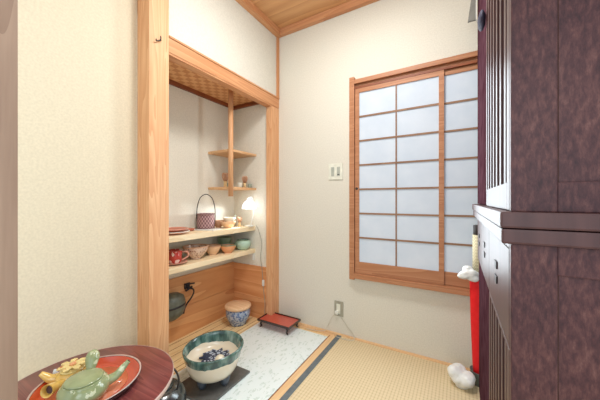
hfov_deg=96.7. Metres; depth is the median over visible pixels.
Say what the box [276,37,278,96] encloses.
trim
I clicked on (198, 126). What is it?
wall
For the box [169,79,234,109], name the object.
trim
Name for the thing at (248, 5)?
trim
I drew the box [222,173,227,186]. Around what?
whisk
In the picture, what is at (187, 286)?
iron bracket
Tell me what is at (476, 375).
bin
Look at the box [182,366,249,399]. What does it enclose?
slate board
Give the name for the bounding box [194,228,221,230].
paper napkin
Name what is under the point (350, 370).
floor
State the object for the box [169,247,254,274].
shelf
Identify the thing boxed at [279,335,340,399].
trim
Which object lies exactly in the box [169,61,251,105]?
ceiling
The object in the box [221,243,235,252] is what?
bowl
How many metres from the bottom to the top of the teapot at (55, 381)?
0.069 m
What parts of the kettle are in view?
bail handle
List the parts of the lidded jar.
lid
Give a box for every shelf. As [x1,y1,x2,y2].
[169,225,254,242]
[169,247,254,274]
[208,89,255,195]
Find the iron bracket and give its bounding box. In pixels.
[183,282,194,313]
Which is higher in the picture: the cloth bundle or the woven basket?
the cloth bundle
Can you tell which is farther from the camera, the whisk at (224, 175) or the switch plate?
the whisk at (224, 175)
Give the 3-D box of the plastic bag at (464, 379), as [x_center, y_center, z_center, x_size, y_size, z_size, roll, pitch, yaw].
[0.868,0.956,1.430,0.107,0.119,0.130,0,0,-42]
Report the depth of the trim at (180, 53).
1.68 m
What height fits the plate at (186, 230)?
0.018 m
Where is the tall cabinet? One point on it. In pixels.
(537, 210)
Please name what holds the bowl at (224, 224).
on the shelf at (190, 235)
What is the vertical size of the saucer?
0.016 m
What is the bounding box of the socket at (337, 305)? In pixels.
[336,304,339,313]
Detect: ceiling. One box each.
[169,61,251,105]
[251,0,350,27]
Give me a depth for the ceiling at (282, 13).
1.98 m
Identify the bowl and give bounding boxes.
[182,244,207,259]
[182,330,243,389]
[206,244,220,254]
[215,220,223,227]
[217,236,230,248]
[220,221,235,227]
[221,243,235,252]
[223,217,234,221]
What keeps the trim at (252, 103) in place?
attached to the wall at (249, 122)
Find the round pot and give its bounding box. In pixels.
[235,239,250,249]
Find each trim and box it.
[0,0,17,399]
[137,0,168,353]
[169,35,279,108]
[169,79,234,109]
[234,101,258,109]
[235,0,281,37]
[266,106,278,314]
[269,335,334,399]
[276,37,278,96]
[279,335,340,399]
[280,0,378,36]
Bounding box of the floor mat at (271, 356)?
[173,322,326,399]
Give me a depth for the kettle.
1.18 m
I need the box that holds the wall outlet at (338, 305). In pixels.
[334,300,342,316]
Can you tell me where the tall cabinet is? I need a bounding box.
[472,0,599,399]
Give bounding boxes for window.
[349,50,477,295]
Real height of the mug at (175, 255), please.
0.085 m
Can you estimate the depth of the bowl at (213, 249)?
2.00 m
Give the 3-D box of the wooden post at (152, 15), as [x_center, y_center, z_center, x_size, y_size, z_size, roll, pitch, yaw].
[-0.758,-0.210,1.381,0.105,2.420,0.105,0,0,31]
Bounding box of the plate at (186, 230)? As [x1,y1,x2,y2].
[169,229,189,234]
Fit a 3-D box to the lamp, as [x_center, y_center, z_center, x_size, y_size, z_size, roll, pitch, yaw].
[-0.419,0.096,2.205,0.120,0.253,0.120,0,0,31]
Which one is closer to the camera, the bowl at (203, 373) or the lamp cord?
the bowl at (203, 373)
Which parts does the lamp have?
lamp shade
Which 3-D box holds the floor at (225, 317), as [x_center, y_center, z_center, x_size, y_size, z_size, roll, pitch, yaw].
[-0.675,1.000,1.915,0.298,0.001,0.900,0,0,31]
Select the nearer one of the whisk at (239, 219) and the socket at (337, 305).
the socket at (337, 305)
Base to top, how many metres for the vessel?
0.177 m
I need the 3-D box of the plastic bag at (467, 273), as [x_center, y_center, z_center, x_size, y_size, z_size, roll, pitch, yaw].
[0.910,0.397,1.444,0.102,0.081,0.064,0,0,31]
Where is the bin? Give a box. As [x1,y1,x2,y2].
[469,365,478,386]
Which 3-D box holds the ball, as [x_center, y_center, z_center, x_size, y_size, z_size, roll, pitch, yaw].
[-0.424,0.841,1.411,0.050,0.045,0.050,0,0,31]
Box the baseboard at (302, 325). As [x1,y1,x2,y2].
[298,322,469,370]
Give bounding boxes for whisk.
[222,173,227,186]
[237,217,241,226]
[242,176,247,186]
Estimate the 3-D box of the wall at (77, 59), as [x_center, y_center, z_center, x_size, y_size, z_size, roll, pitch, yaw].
[-1.252,-0.210,0.743,0.093,2.420,1.495,0,0,31]
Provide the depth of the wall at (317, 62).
1.98 m
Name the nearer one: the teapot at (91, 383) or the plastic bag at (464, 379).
the teapot at (91, 383)
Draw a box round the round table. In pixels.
[18,345,173,399]
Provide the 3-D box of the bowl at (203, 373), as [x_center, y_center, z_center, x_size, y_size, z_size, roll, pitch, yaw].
[-0.474,0.883,1.464,0.325,0.201,0.309,0,0,31]
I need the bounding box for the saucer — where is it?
[169,259,187,264]
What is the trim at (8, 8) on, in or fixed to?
on the floor at (350, 370)
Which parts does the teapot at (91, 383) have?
lid, handle, spout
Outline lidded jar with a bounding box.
[225,300,250,326]
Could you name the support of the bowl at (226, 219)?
on the bowl at (224, 224)
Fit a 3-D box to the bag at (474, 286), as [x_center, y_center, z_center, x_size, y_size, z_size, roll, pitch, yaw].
[0.973,0.693,1.446,0.092,0.535,0.083,0,0,31]
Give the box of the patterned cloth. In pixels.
[199,348,229,361]
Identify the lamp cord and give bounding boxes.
[256,226,264,313]
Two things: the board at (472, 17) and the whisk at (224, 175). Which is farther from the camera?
the whisk at (224, 175)
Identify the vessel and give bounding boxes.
[169,292,185,321]
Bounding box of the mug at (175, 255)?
[169,249,188,263]
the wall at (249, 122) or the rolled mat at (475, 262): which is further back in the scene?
the wall at (249, 122)
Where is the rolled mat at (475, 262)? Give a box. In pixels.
[472,225,478,271]
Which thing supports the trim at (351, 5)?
attached to the wall at (317, 62)
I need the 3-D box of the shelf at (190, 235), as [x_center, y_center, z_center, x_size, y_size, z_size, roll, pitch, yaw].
[-0.724,0.241,1.955,0.250,0.036,0.919,0,0,31]
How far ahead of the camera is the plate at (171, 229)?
1.81 m
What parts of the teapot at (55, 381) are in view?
spout, handle, lid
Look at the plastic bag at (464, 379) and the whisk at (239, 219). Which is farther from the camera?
the whisk at (239, 219)
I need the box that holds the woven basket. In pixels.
[196,194,215,228]
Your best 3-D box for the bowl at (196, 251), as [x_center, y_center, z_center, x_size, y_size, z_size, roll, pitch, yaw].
[-0.741,0.370,1.896,0.172,0.091,0.172,0,0,31]
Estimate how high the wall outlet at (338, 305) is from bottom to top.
0.110 m
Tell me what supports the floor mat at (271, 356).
on the floor at (350, 370)
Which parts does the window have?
shoji frame, sill, shoji frame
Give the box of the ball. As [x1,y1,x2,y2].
[215,354,223,359]
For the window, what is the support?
in the wall at (317, 62)
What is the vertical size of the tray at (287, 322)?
0.065 m
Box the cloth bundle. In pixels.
[477,9,485,30]
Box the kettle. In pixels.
[160,368,186,399]
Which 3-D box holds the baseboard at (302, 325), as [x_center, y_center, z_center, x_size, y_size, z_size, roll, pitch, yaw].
[0.929,0.994,1.577,2.600,0.012,0.050,0,0,31]
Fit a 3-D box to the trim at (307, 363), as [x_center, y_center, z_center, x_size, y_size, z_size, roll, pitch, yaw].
[-0.409,0.998,0.857,0.042,0.005,2.550,0,0,31]
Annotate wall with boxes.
[18,0,136,380]
[169,0,275,95]
[169,84,233,342]
[234,104,265,317]
[279,0,477,367]
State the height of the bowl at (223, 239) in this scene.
0.106 m
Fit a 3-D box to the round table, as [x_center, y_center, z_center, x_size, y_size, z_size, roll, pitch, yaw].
[-0.718,0.810,0.895,0.535,0.361,0.535,0,0,31]
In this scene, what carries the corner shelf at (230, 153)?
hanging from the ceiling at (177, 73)
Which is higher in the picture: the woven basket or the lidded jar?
the woven basket
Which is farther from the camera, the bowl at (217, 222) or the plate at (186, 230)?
the bowl at (217, 222)
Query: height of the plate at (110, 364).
0.030 m
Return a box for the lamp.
[242,196,256,226]
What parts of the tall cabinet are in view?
drawer, plain door, plain door, drawer, drawer pull, drawer pull, door frame, door frame, drawer, frame, frame, panel, panel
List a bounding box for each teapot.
[38,357,85,397]
[55,349,129,399]
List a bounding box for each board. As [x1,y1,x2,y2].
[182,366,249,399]
[468,0,476,22]
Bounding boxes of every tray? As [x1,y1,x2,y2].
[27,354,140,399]
[257,312,300,334]
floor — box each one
[169,316,479,399]
[169,317,257,371]
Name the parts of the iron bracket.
wall plate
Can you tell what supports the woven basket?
on the paper napkin
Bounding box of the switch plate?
[329,163,342,179]
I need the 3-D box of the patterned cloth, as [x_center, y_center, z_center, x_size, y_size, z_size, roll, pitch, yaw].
[-0.475,0.869,1.490,0.166,0.004,0.146,0,0,-28]
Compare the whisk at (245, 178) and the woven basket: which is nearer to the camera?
the woven basket
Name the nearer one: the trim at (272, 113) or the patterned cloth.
the patterned cloth
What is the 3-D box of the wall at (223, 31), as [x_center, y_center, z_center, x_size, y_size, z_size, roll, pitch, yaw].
[-0.469,-1.141,1.852,0.063,0.558,1.000,0,0,31]
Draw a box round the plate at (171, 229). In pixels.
[169,227,188,231]
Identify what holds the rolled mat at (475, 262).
on the bag at (474, 286)
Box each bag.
[447,363,475,389]
[457,266,478,281]
[470,281,478,373]

